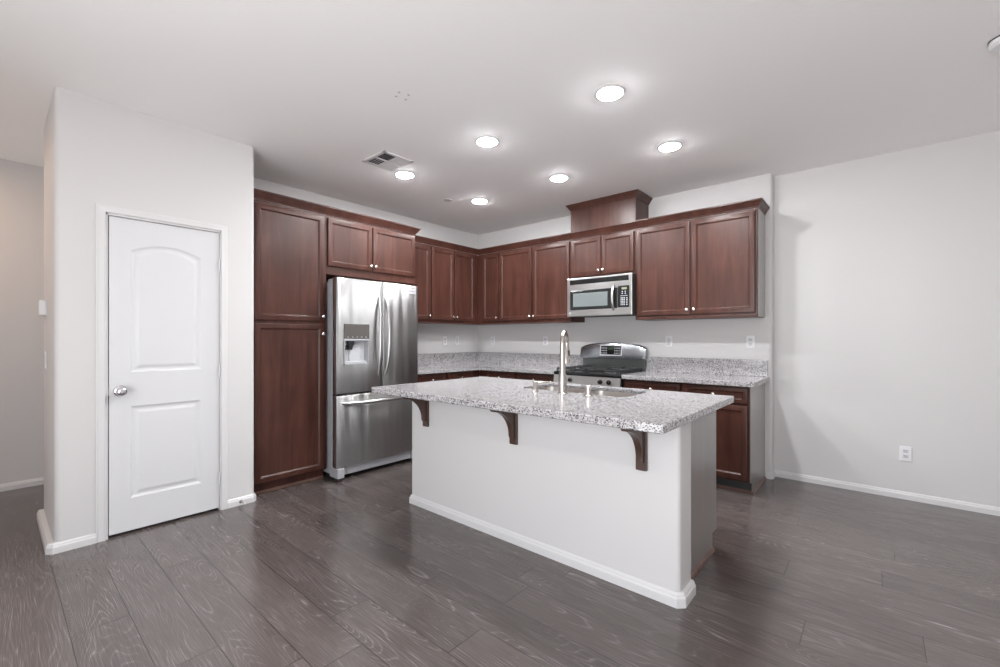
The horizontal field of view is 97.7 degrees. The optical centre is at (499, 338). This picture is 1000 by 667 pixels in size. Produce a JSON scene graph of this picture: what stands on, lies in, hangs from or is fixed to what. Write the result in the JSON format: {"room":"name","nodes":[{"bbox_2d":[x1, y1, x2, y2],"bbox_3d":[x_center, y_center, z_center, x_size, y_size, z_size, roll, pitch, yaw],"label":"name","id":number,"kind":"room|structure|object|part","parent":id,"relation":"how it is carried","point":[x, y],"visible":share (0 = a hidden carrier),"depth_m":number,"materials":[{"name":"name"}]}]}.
{"room":"kitchen","nodes":[
{"label":"kitchen","id":0,"kind":"room"},
{"bbox_2d":[0,159,43,483],"bbox_3d":[-3.031,-0.109,4.984,0.150,2.746,6.080,0,0,41],"label":"wall","id":1,"kind":"structure","parent":0,"point":[21,184],"depth_m":3.69,"materials":[{"name":"white paint"}]},
{"bbox_2d":[0,477,43,491],"bbox_3d":[-3.093,1.234,4.787,0.014,0.059,5.700,0,0,41],"label":"baseboard","id":2,"kind":"structure","parent":1,"relation":"attached to","point":[37,481],"depth_m":3.69,"materials":[{"name":"white paint"}]},
{"bbox_2d":[44,87,253,541],"bbox_3d":[-2.562,-0.109,3.240,0.797,2.746,1.093,0,0,41],"label":"wall","id":3,"kind":"structure","parent":0,"point":[97,151],"depth_m":2.81,"materials":[{"name":"white paint"}]},
{"bbox_2d":[38,300,46,315],"bbox_3d":[-3.066,-0.203,2.929,0.110,0.105,0.036,0,0,41],"label":"thermostat","id":4,"kind":"object","parent":3,"relation":"attached to","point":[42,304],"visible":1,"depth_m":2.90,"materials":[{"name":"white plastic"}]},
{"bbox_2d":[44,351,46,368],"bbox_3d":[-3.050,0.146,2.932,0.070,0.115,0.010,0,0,41],"label":"light switch","id":5,"kind":"object","parent":3,"relation":"attached to","point":[45,355],"visible":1,"depth_m":2.91,"materials":[{"name":"white plastic"}]},
{"bbox_3d":[-3.049,0.146,2.933,0.070,0.115,0.007,0,0,41],"label":"plate","id":6,"kind":"part","parent":5,"relation":"part of","materials":[{"name":"white plastic"}]},
{"bbox_2d":[37,509,95,554],"bbox_3d":[-2.867,1.234,2.877,0.810,0.059,0.216,0,0,41],"label":"baseboard","id":7,"kind":"structure","parent":3,"relation":"attached to","point":[50,547],"depth_m":2.64,"materials":[{"name":"white paint"}]},
{"bbox_2d":[95,203,227,542],"bbox_3d":[-2.307,0.215,3.014,0.144,2.098,0.728,0,0,41],"label":"trim","id":8,"kind":"structure","parent":3,"relation":"attached to","point":[102,212],"depth_m":2.74,"materials":[{"name":"white paint"}]},
{"bbox_2d":[108,216,219,535],"bbox_3d":[-2.254,0.237,2.974,0.108,2.018,0.620,0,0,41],"label":"door","id":9,"kind":"structure","parent":3,"relation":"in","point":[164,366],"depth_m":2.95,"materials":[{"name":"white paint"}]},
{"bbox_3d":[-2.404,0.337,2.773,0.072,0.068,0.068,0,0,41],"label":"knob","id":10,"kind":"part","parent":9,"relation":"part of","materials":[{"name":"silver metal"}]},
{"bbox_2d":[227,493,255,508],"bbox_3d":[-1.991,1.234,3.351,0.104,0.059,0.206,0,0,41],"label":"baseboard","id":11,"kind":"structure","parent":3,"relation":"attached to","point":[250,498],"depth_m":3.31,"materials":[{"name":"white paint"}]},
{"bbox_2d":[254,177,477,353],"bbox_3d":[-1.433,-0.109,5.086,0.120,2.746,3.279,0,0,41],"label":"wall","id":12,"kind":"structure","parent":0,"point":[430,336],"depth_m":5.59,"materials":[{"name":"white paint"}]},
{"bbox_2d":[326,215,414,284],"bbox_3d":[-1.442,-0.843,4.482,0.645,0.530,0.999,0,0,41],"label":"upper cabinet","id":13,"kind":"object","parent":12,"relation":"attached to","point":[354,250],"visible":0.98,"depth_m":4.23,"materials":[{"name":"brown wood"}]},
{"bbox_2d":[254,188,420,234],"bbox_3d":[-1.513,-1.143,4.162,0.332,0.068,1.665,0,0,41],"label":"crown molding","id":14,"kind":"structure","parent":13,"relation":"attached to","point":[259,194],"depth_m":3.92,"materials":[{"name":"brown wood"}]},
{"bbox_3d":[-1.400,-0.867,4.097,0.020,0.429,0.451,0,0,41],"label":"door","id":15,"kind":"part","parent":13,"relation":"part of","materials":[{"name":"brown wood"}]},
{"bbox_3d":[-1.078,-0.867,4.471,0.020,0.429,0.512,0,0,41],"label":"door","id":16,"kind":"part","parent":13,"relation":"part of","materials":[{"name":"brown wood"}]},
{"bbox_2d":[412,242,430,322],"bbox_3d":[-1.078,-0.646,5.124,0.360,0.923,0.444,0,0,41],"label":"upper cabinet","id":17,"kind":"object","parent":12,"relation":"attached to","point":[422,251],"visible":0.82,"depth_m":5.12,"materials":[{"name":"brown wood"}]},
{"bbox_2d":[443,336,446,344],"bbox_3d":[-0.731,0.034,5.801,0.009,0.115,0.070,0,0,41],"label":"electrical outlet","id":18,"kind":"object","parent":12,"relation":"attached to","point":[444,337],"visible":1,"depth_m":5.80,"materials":[{"name":"white plastic"}]},
{"bbox_2d":[421,245,476,324],"bbox_3d":[-0.668,-0.646,5.600,0.360,0.923,0.812,0,0,41],"label":"upper cabinet","id":19,"kind":"object","parent":12,"relation":"attached to","point":[453,274],"visible":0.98,"depth_m":5.47,"materials":[{"name":"brown wood"}]},
{"bbox_3d":[-0.700,-0.654,5.346,0.020,0.863,0.359,0,0,41],"label":"door","id":20,"kind":"part","parent":19,"relation":"part of","materials":[{"name":"brown wood"}]},
{"bbox_3d":[-0.457,-0.654,5.630,0.020,0.863,0.358,0,0,41],"label":"door","id":21,"kind":"part","parent":19,"relation":"part of","materials":[{"name":"brown wood"}]},
{"bbox_2d":[455,336,458,344],"bbox_3d":[-0.587,0.034,5.968,0.010,0.115,0.070,0,0,41],"label":"light switch","id":22,"kind":"object","parent":12,"relation":"attached to","point":[456,337],"visible":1,"depth_m":5.96,"materials":[{"name":"white plastic"}]},
{"bbox_2d":[0,0,999,234],"bbox_3d":[-0.434,-1.542,2.629,7.400,0.120,6.300,0,0,41],"label":"ceiling","id":23,"kind":"structure","parent":0,"point":[748,88],"depth_m":2.55,"materials":[{"name":"white paint"}]},
{"bbox_2d":[362,150,412,171],"bbox_3d":[-0.938,-1.476,3.653,0.314,0.011,0.290,0,0,41],"label":"ceiling vent","id":24,"kind":"object","parent":23,"relation":"in","point":[386,160],"visible":1,"depth_m":3.64,"materials":[{"name":"white metal"}]},
{"bbox_2d":[394,171,414,178],"bbox_3d":[-0.862,-1.473,3.961,0.188,0.016,0.188,0,0,41],"label":"recessed light","id":25,"kind":"object","parent":23,"relation":"in","point":[400,174],"visible":1,"depth_m":3.94,"materials":[{"name":"white"}]},
{"bbox_2d":[471,198,487,203],"bbox_3d":[-0.220,-1.473,4.721,0.188,0.016,0.188,0,0,41],"label":"recessed light","id":26,"kind":"object","parent":23,"relation":"in","point":[477,200],"visible":1,"depth_m":4.69,"materials":[{"name":"white"}]},
{"bbox_2d":[475,136,498,147],"bbox_3d":[-0.097,-1.473,3.293,0.188,0.016,0.188,0,0,41],"label":"recessed light","id":27,"kind":"object","parent":23,"relation":"in","point":[483,141],"visible":1,"depth_m":3.27,"materials":[{"name":"white"}]},
{"bbox_2d":[549,174,568,181],"bbox_3d":[0.545,-1.473,4.042,0.188,0.016,0.188,0,0,41],"label":"recessed light","id":28,"kind":"object","parent":23,"relation":"in","point":[559,177],"visible":1,"depth_m":4.01,"materials":[{"name":"white"}]},
{"bbox_2d":[594,84,625,101],"bbox_3d":[0.664,-1.473,2.640,0.188,0.016,0.188,0,0,41],"label":"recessed light","id":29,"kind":"object","parent":23,"relation":"in","point":[611,92],"visible":1,"depth_m":2.62,"materials":[{"name":"white paint"}]},
{"bbox_2d":[657,141,682,151],"bbox_3d":[1.312,-1.473,3.378,0.188,0.016,0.188,0,0,41],"label":"recessed light","id":30,"kind":"object","parent":23,"relation":"in","point":[670,146],"visible":1,"depth_m":3.35,"materials":[{"name":"white"}]},
{"bbox_2d":[988,35,999,52],"bbox_3d":[2.503,-1.461,2.155,0.132,0.042,0.132,0,0,41],"label":"smoke detector","id":31,"kind":"object","parent":23,"relation":"attached to","point":[994,44],"visible":1,"depth_m":2.17,"materials":[{"name":"grey plastic"}]},
{"bbox_2d":[0,458,999,666],"bbox_3d":[-0.434,1.324,2.629,7.400,0.120,6.300,0,0,41],"label":"floor","id":32,"kind":"structure","parent":0,"point":[347,571],"depth_m":2.18,"materials":[{"name":"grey wood"}]},
{"bbox_2d":[254,199,325,494],"bbox_3d":[-1.972,0.078,3.868,0.645,2.372,0.621,0,0,41],"label":"tall cabinet","id":33,"kind":"object","parent":32,"relation":"on","point":[290,242],"visible":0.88,"depth_m":3.66,"materials":[{"name":"brown wood"}]},
{"bbox_3d":[-1.802,1.253,3.721,0.012,0.022,0.621,0,0,41],"label":"shoe molding","id":34,"kind":"part","parent":33,"relation":"part of","materials":[{"name":"brown wood"}]},
{"bbox_3d":[-1.759,0.518,3.680,0.020,1.281,0.573,0,0,41],"label":"door","id":35,"kind":"part","parent":33,"relation":"part of","materials":[{"name":"brown wood"}]},
{"bbox_3d":[-1.759,-0.615,3.680,0.020,0.932,0.573,0,0,41],"label":"door","id":36,"kind":"part","parent":33,"relation":"part of","materials":[{"name":"brown wood"}]},
{"bbox_2d":[323,277,417,480],"bbox_3d":[-1.379,0.364,4.369,0.797,1.800,0.900,0,0,41],"label":"refrigerator","id":37,"kind":"object","parent":32,"relation":"on","point":[372,326],"visible":0.84,"depth_m":4.04,"materials":[{"name":"grey metal"}]},
{"bbox_3d":[-1.355,0.064,3.940,0.068,0.080,0.085,0,0,41],"label":"spout","id":38,"kind":"part","parent":37,"relation":"part of","materials":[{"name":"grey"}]},
{"bbox_3d":[-1.318,0.122,3.978,0.065,0.232,0.251,0,0,41],"label":"dispenser frame","id":39,"kind":"part","parent":37,"relation":"part of","materials":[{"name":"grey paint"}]},
{"bbox_3d":[-1.319,-0.061,3.979,0.066,0.134,0.251,0,0,41],"label":"control panel","id":40,"kind":"part","parent":37,"relation":"part of","materials":[{"name":"grey plastic"}]},
{"bbox_3d":[-1.299,-0.021,4.008,0.080,1.029,0.457,0,0,41],"label":"door","id":41,"kind":"part","parent":37,"relation":"part of","materials":[{"name":"silver metal"}]},
{"bbox_3d":[-1.154,0.824,4.176,0.080,0.633,0.900,0,0,41],"label":"freezer drawer","id":42,"kind":"part","parent":37,"relation":"part of","materials":[{"name":"silver metal"}]},
{"bbox_3d":[-1.122,0.583,4.132,0.083,0.034,0.777,0,0,41],"label":"handle","id":43,"kind":"part","parent":37,"relation":"part of","materials":[{"name":"silver metal"}]},
{"bbox_3d":[-1.129,-0.022,4.107,0.031,0.744,0.077,0,0,-33],"label":"handle","id":44,"kind":"part","parent":37,"relation":"part of","materials":[{"name":"silver metal"}]},
{"bbox_3d":[-1.072,-0.022,4.173,0.077,0.744,0.031,0,0,25],"label":"handle","id":45,"kind":"part","parent":37,"relation":"part of","materials":[{"name":"silver metal"}]},
{"bbox_3d":[-1.003,-0.021,4.351,0.080,1.029,0.437,0,0,41],"label":"door","id":46,"kind":"part","parent":37,"relation":"part of","materials":[{"name":"silver metal"}]},
{"bbox_2d":[418,373,445,382],"bbox_3d":[-0.969,0.827,5.036,0.640,0.874,0.450,0,0,41],"label":"base cabinet","id":47,"kind":"object","parent":32,"relation":"on","point":[435,376],"visible":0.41,"depth_m":4.84,"materials":[{"name":"brown wood"}]},
{"bbox_2d":[446,370,479,379],"bbox_3d":[-0.641,0.827,5.417,0.640,0.874,0.553,0,0,41],"label":"base cabinet","id":48,"kind":"object","parent":32,"relation":"on","point":[473,373],"visible":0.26,"depth_m":5.20,"materials":[{"name":"brown wood"}]},
{"bbox_3d":[-0.465,0.466,5.190,0.020,0.120,0.409,0,0,41],"label":"drawer","id":49,"kind":"part","parent":48,"relation":"part of","materials":[{"name":"brown wood"}]},
{"bbox_2d":[480,370,515,378],"bbox_3d":[0.143,0.827,5.466,0.572,0.874,0.640,0,0,41],"label":"base cabinet","id":50,"kind":"object","parent":32,"relation":"on","point":[485,373],"visible":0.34,"depth_m":5.22,"materials":[{"name":"brown wood"}]},
{"bbox_3d":[0.003,0.466,5.215,0.428,0.120,0.020,0,0,41],"label":"drawer","id":51,"kind":"part","parent":50,"relation":"part of","materials":[{"name":"brown wood"}]},
{"bbox_2d":[516,372,553,381],"bbox_3d":[0.573,0.827,5.096,0.561,0.874,0.640,0,0,41],"label":"base cabinet","id":52,"kind":"object","parent":32,"relation":"on","point":[524,376],"visible":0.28,"depth_m":4.87,"materials":[{"name":"brown wood"}]},
{"bbox_2d":[418,352,582,374],"bbox_3d":[-0.187,0.292,5.108,1.734,0.193,1.615,0,0,41],"label":"countertop","id":53,"kind":"structure","parent":52,"relation":"on","point":[431,363],"depth_m":5.58,"materials":[{"name":"stone"}]},
{"bbox_2d":[553,342,646,386],"bbox_3d":[1.041,0.655,4.624,0.777,1.218,0.695,0,0,41],"label":"gas range","id":54,"kind":"object","parent":32,"relation":"on","point":[604,364],"visible":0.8,"depth_m":4.67,"materials":[{"name":"silver metal"}]},
{"bbox_3d":[0.865,0.430,4.415,0.755,0.092,0.038,0,0,41],"label":"control panel","id":55,"kind":"part","parent":54,"relation":"part of","materials":[{"name":"silver metal"}]},
{"bbox_2d":[554,368,644,377],"bbox_3d":[1.062,0.365,4.644,0.751,0.038,0.631,0,0,41],"label":"cooktop","id":56,"kind":"object","parent":54,"relation":"in","point":[579,372],"depth_m":4.42,"materials":[{"name":"black metal"}]},
{"bbox_2d":[624,379,765,493],"bbox_3d":[1.782,0.827,4.056,1.092,0.874,0.642,0,0,41],"label":"base cabinet","id":57,"kind":"object","parent":32,"relation":"on","point":[740,425],"visible":0.33,"depth_m":3.61,"materials":[{"name":"brown wood"}]},
{"bbox_3d":[1.394,0.466,4.018,0.514,0.120,0.020,0,0,41],"label":"drawer","id":58,"kind":"part","parent":57,"relation":"part of","materials":[{"name":"brown wood"}]},
{"bbox_2d":[621,357,769,387],"bbox_3d":[1.790,0.292,4.048,1.117,0.193,0.642,0,0,41],"label":"countertop","id":59,"kind":"structure","parent":57,"relation":"on","point":[709,371],"depth_m":4.09,"materials":[{"name":"stone"}]},
{"bbox_3d":[1.795,0.466,3.672,0.502,0.120,0.020,0,0,41],"label":"drawer","id":60,"kind":"part","parent":57,"relation":"part of","materials":[{"name":"brown wood"}]},
{"bbox_3d":[1.795,0.847,3.672,0.502,0.598,0.020,0,0,41],"label":"door","id":61,"kind":"part","parent":57,"relation":"part of","materials":[{"name":"brown wood"}]},
{"bbox_3d":[1.810,1.254,4.088,1.092,0.020,0.524,0,0,41],"label":"shoe molding","id":62,"kind":"part","parent":57,"relation":"part of","materials":[{"name":"brown wood"}]},
{"bbox_3d":[2.199,0.827,3.726,0.005,0.875,0.597,0,0,41],"label":"panel","id":63,"kind":"part","parent":57,"relation":"part of","materials":[{"name":"grey wood"}]},
{"bbox_2d":[691,411,715,579],"bbox_3d":[0.384,0.827,3.071,1.972,0.874,0.619,0,0,41],"label":"base cabinet","id":64,"kind":"object","parent":32,"relation":"on","point":[703,429],"visible":0.12,"depth_m":2.46,"materials":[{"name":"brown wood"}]},
{"bbox_2d":[372,376,733,433],"bbox_3d":[0.247,0.369,2.881,2.085,0.040,1.157,0,0,41],"label":"countertop","id":65,"kind":"structure","parent":64,"relation":"on","point":[651,411],"depth_m":2.45,"materials":[{"name":"stone"}]},
{"bbox_2d":[532,381,554,391],"bbox_3d":[0.286,0.315,2.866,0.155,0.068,0.048,0,0,-1],"label":"soap dispenser","id":66,"kind":"object","parent":65,"relation":"on","point":[535,383],"visible":1,"depth_m":2.85,"materials":[{"name":"grey metal"}]},
{"bbox_2d":[558,330,569,393],"bbox_3d":[0.415,0.148,2.819,0.062,0.402,0.196,0,0,18],"label":"faucet","id":67,"kind":"object","parent":65,"relation":"on","point":[564,339],"visible":1,"depth_m":2.74,"materials":[{"name":"grey metal"}]},
{"bbox_3d":[0.420,0.086,2.824,0.039,0.277,0.185,0,0,21],"label":"spout","id":68,"kind":"part","parent":67,"relation":"part of","materials":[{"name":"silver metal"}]},
{"bbox_2d":[538,387,637,396],"bbox_3d":[0.556,0.483,2.963,0.817,0.226,0.394,0,0,41],"label":"sink","id":69,"kind":"object","parent":65,"relation":"in","point":[572,390],"visible":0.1,"depth_m":3.07,"materials":[{"name":"silver metal"}]},
{"bbox_3d":[0.401,0.483,3.097,0.406,0.226,0.394,0,0,41],"label":"bowl","id":70,"kind":"part","parent":69,"relation":"part of","materials":[{"name":"silver metal"}]},
{"bbox_3d":[0.712,0.483,2.829,0.406,0.226,0.394,0,0,41],"label":"bowl","id":71,"kind":"part","parent":69,"relation":"part of","materials":[{"name":"silver metal"}]},
{"bbox_2d":[584,384,592,396],"bbox_3d":[0.534,0.315,2.638,0.050,0.068,0.049,0,0,41],"label":"air gap cap","id":72,"kind":"object","parent":65,"relation":"on","point":[588,388],"visible":1,"depth_m":2.62,"materials":[{"name":"grey metal"}]},
{"bbox_3d":[1.098,1.252,2.400,0.014,0.024,0.534,0,0,41],"label":"shoe molding","id":73,"kind":"part","parent":64,"relation":"part of","materials":[{"name":"brown wood"}]},
{"bbox_2d":[412,401,690,592],"bbox_3d":[0.138,0.827,2.764,2.001,0.874,0.165,0,0,41],"label":"wall","id":74,"kind":"structure","parent":0,"point":[576,488],"depth_m":2.44,"materials":[{"name":"white paint"}]},
{"bbox_2d":[402,397,428,426],"bbox_3d":[-0.611,0.521,3.159,0.054,0.261,0.212,0,0,41],"label":"corbel","id":75,"kind":"object","parent":74,"relation":"attached to","point":[423,405],"visible":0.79,"depth_m":3.20,"materials":[{"name":"brown wood"}]},
{"bbox_3d":[-0.548,0.521,3.232,0.054,0.261,0.020,0,0,41],"label":"plate","id":76,"kind":"part","parent":75,"relation":"part of","materials":[{"name":"brown wood"}]},
{"bbox_2d":[490,410,517,444],"bbox_3d":[0.021,0.521,2.615,0.054,0.261,0.212,0,0,41],"label":"corbel","id":77,"kind":"object","parent":74,"relation":"attached to","point":[511,419],"visible":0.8,"depth_m":2.66,"materials":[{"name":"brown wood"}]},
{"bbox_3d":[0.084,0.521,2.688,0.054,0.261,0.020,0,0,41],"label":"plate","id":78,"kind":"part","parent":77,"relation":"part of","materials":[{"name":"brown wood"}]},
{"bbox_2d":[409,494,695,608],"bbox_3d":[0.136,1.231,2.755,2.040,0.066,0.180,0,0,41],"label":"baseboard","id":79,"kind":"structure","parent":74,"relation":"attached to","point":[680,600],"depth_m":2.41,"materials":[{"name":"white paint"}]},
{"bbox_2d":[620,428,647,470],"bbox_3d":[0.637,0.521,2.086,0.054,0.261,0.212,0,0,41],"label":"corbel","id":80,"kind":"object","parent":74,"relation":"attached to","point":[640,439],"visible":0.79,"depth_m":2.13,"materials":[{"name":"brown wood"}]},
{"bbox_3d":[0.699,0.521,2.158,0.054,0.261,0.020,0,0,41],"label":"plate","id":81,"kind":"part","parent":80,"relation":"part of","materials":[{"name":"brown wood"}]},
{"bbox_2d":[478,173,773,477],"bbox_3d":[1.105,-0.109,5.249,3.754,2.746,0.280,0,0,41],"label":"wall","id":82,"kind":"structure","parent":0,"point":[700,338],"depth_m":4.45,"materials":[{"name":"white paint"}]},
{"bbox_2d":[471,252,509,324],"bbox_3d":[-0.177,-0.646,5.926,0.679,0.923,0.360,0,0,41],"label":"upper cabinet","id":83,"kind":"object","parent":82,"relation":"attached to","point":[487,264],"visible":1,"depth_m":5.73,"materials":[{"name":"brown wood"}]},
{"bbox_3d":[-0.123,-0.654,5.693,0.273,0.863,0.020,0,0,41],"label":"door","id":84,"kind":"part","parent":83,"relation":"part of","materials":[{"name":"brown wood"}]},
{"bbox_2d":[491,337,494,344],"bbox_3d":[-0.101,0.034,6.096,0.070,0.115,0.009,0,0,41],"label":"electrical outlet","id":85,"kind":"object","parent":82,"relation":"attached to","point":[492,338],"visible":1,"depth_m":6.09,"materials":[{"name":"white plastic"}]},
{"bbox_2d":[418,352,582,366],"bbox_3d":[-0.187,0.273,5.108,1.734,0.153,1.615,0,0,41],"label":"backsplash","id":86,"kind":"structure","parent":82,"relation":"attached to","point":[536,359],"depth_m":5.74,"materials":[{"name":"stone"}]},
{"bbox_2d":[499,240,584,323],"bbox_3d":[0.481,-0.646,5.359,1.057,0.923,0.360,0,0,41],"label":"upper cabinet","id":87,"kind":"object","parent":82,"relation":"attached to","point":[533,279],"visible":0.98,"depth_m":5.21,"materials":[{"name":"brown wood"}]},
{"bbox_3d":[0.189,-0.654,5.424,0.509,0.863,0.020,0,0,41],"label":"door","id":88,"kind":"part","parent":87,"relation":"part of","materials":[{"name":"brown wood"}]},
{"bbox_3d":[0.587,-0.654,5.082,0.508,0.863,0.020,0,0,41],"label":"door","id":89,"kind":"part","parent":87,"relation":"part of","materials":[{"name":"brown wood"}]},
{"bbox_2d":[543,336,547,344],"bbox_3d":[0.574,0.034,5.516,0.070,0.115,0.009,0,0,41],"label":"electrical outlet","id":90,"kind":"object","parent":82,"relation":"attached to","point":[545,338],"visible":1,"depth_m":5.51,"materials":[{"name":"white plastic"}]},
{"bbox_2d":[415,198,769,254],"bbox_3d":[0.670,-1.143,4.417,3.436,0.068,1.228,0,0,35],"label":"crown molding","id":91,"kind":"structure","parent":82,"relation":"attached to","point":[760,203],"depth_m":4.53,"materials":[{"name":"brown wood"}]},
{"bbox_2d":[571,229,635,278],"bbox_3d":[1.171,-0.882,4.765,0.760,0.452,0.360,0,0,41],"label":"upper cabinet","id":92,"kind":"object","parent":82,"relation":"attached to","point":[613,253],"visible":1,"depth_m":4.62,"materials":[{"name":"brown wood"}]},
{"bbox_3d":[0.941,-0.883,4.777,0.356,0.406,0.020,0,0,41],"label":"door","id":93,"kind":"part","parent":92,"relation":"part of","materials":[{"name":"brown wood"}]},
{"bbox_2d":[567,273,635,317],"bbox_3d":[1.139,-0.445,4.729,0.753,0.418,0.452,0,0,41],"label":"microwave","id":94,"kind":"object","parent":92,"relation":"attached to","point":[614,295],"visible":0.98,"depth_m":4.57,"materials":[{"name":"grey metal"}]},
{"bbox_3d":[0.986,-0.413,4.638,0.559,0.210,0.010,0,0,41],"label":"door frame","id":95,"kind":"part","parent":94,"relation":"part of","materials":[{"name":"silver metal"}]},
{"bbox_3d":[1.152,-0.419,4.463,0.032,0.276,0.065,0,0,41],"label":"handle","id":96,"kind":"part","parent":94,"relation":"part of","materials":[{"name":"silver metal"}]},
{"bbox_3d":[1.248,-0.423,4.414,0.124,0.218,0.008,0,0,41],"label":"control panel","id":97,"kind":"part","parent":94,"relation":"part of","materials":[{"name":"black ceramic"}]},
{"bbox_3d":[1.220,-0.883,4.537,0.356,0.406,0.020,0,0,41],"label":"door","id":98,"kind":"part","parent":92,"relation":"part of","materials":[{"name":"brown wood"}]},
{"bbox_2d":[566,189,652,236],"bbox_3d":[1.174,-1.331,4.753,0.838,0.300,0.375,0,0,41],"label":"box","id":99,"kind":"object","parent":82,"relation":"attached to","point":[633,205],"visible":0.84,"depth_m":4.59,"materials":[{"name":"brown wood"}]},
{"bbox_3d":[0.807,-1.296,4.889,0.024,0.230,0.022,0,0,41],"label":"corner trim","id":100,"kind":"part","parent":99,"relation":"part of","materials":[{"name":"brown wood"}]},
{"bbox_3d":[1.174,-1.447,4.753,0.838,0.068,0.375,0,0,41],"label":"crown","id":101,"kind":"part","parent":99,"relation":"part of","materials":[{"name":"brown wood"}]},
{"bbox_3d":[1.363,-1.296,4.410,0.024,0.230,0.022,0,0,41],"label":"corner trim","id":102,"kind":"part","parent":99,"relation":"part of","materials":[{"name":"brown wood"}]},
{"bbox_2d":[666,336,671,346],"bbox_3d":[1.743,0.034,4.508,0.070,0.115,0.010,0,0,41],"label":"light switch","id":103,"kind":"object","parent":82,"relation":"attached to","point":[668,338],"visible":1,"depth_m":4.50,"materials":[{"name":"white plastic"}]},
{"bbox_2d":[636,208,764,320],"bbox_3d":[1.869,-0.646,4.164,1.080,0.923,0.360,0,0,41],"label":"upper cabinet","id":104,"kind":"object","parent":82,"relation":"attached to","point":[709,267],"visible":1,"depth_m":4.00,"materials":[{"name":"brown wood"}]},
{"bbox_3d":[1.573,-0.654,4.233,0.511,0.863,0.020,0,0,41],"label":"door","id":105,"kind":"part","parent":104,"relation":"part of","materials":[{"name":"brown wood"}]},
{"bbox_3d":[1.779,-0.197,4.060,1.080,0.024,0.012,0,0,41],"label":"light rail","id":106,"kind":"part","parent":104,"relation":"part of","materials":[{"name":"brown wood"}]},
{"bbox_3d":[1.975,-0.654,3.887,0.514,0.863,0.020,0,0,41],"label":"door","id":107,"kind":"part","parent":104,"relation":"part of","materials":[{"name":"brown wood"}]},
{"bbox_3d":[2.298,-0.648,3.840,0.005,0.919,0.291,0,0,41],"label":"panel","id":108,"kind":"part","parent":104,"relation":"part of","materials":[{"name":"grey wood"}]},
{"bbox_2d":[647,357,767,376],"bbox_3d":[1.987,0.272,4.288,1.103,0.153,0.020,0,0,41],"label":"backsplash","id":109,"kind":"structure","parent":82,"relation":"attached to","point":[738,367],"depth_m":4.23,"materials":[{"name":"stone"}]},
{"bbox_2d":[746,336,754,347],"bbox_3d":[2.306,0.034,4.024,0.070,0.115,0.009,0,0,41],"label":"electrical outlet","id":110,"kind":"object","parent":82,"relation":"attached to","point":[750,340],"visible":1,"depth_m":4.02,"materials":[{"name":"white plastic"}]},
{"bbox_2d":[767,470,775,478],"bbox_3d":[2.458,1.234,3.961,0.050,0.059,0.120,0,0,41],"label":"baseboard","id":111,"kind":"structure","parent":82,"relation":"attached to","point":[770,475],"depth_m":3.92,"materials":[{"name":"white paint"}]},
{"bbox_2d":[774,130,999,506],"bbox_3d":[3.388,-0.109,3.363,2.166,2.746,0.160,0,0,41],"label":"wall","id":112,"kind":"structure","parent":0,"point":[887,266],"depth_m":3.47,"materials":[{"name":"white paint"}]},
{"bbox_2d":[775,470,999,515],"bbox_3d":[3.331,1.234,3.297,2.166,0.059,0.014,0,0,41],"label":"baseboard","id":113,"kind":"structure","parent":112,"relation":"attached to","point":[962,505],"depth_m":3.46,"materials":[{"name":"white paint"}]},
{"bbox_2d":[899,446,911,461],"bbox_3d":[3.181,0.906,3.428,0.070,0.115,0.009,0,0,41],"label":"electrical outlet","id":114,"kind":"object","parent":112,"relation":"attached to","point":[905,453],"visible":1,"depth_m":3.43,"materials":[{"name":"white plastic"}]}
]}

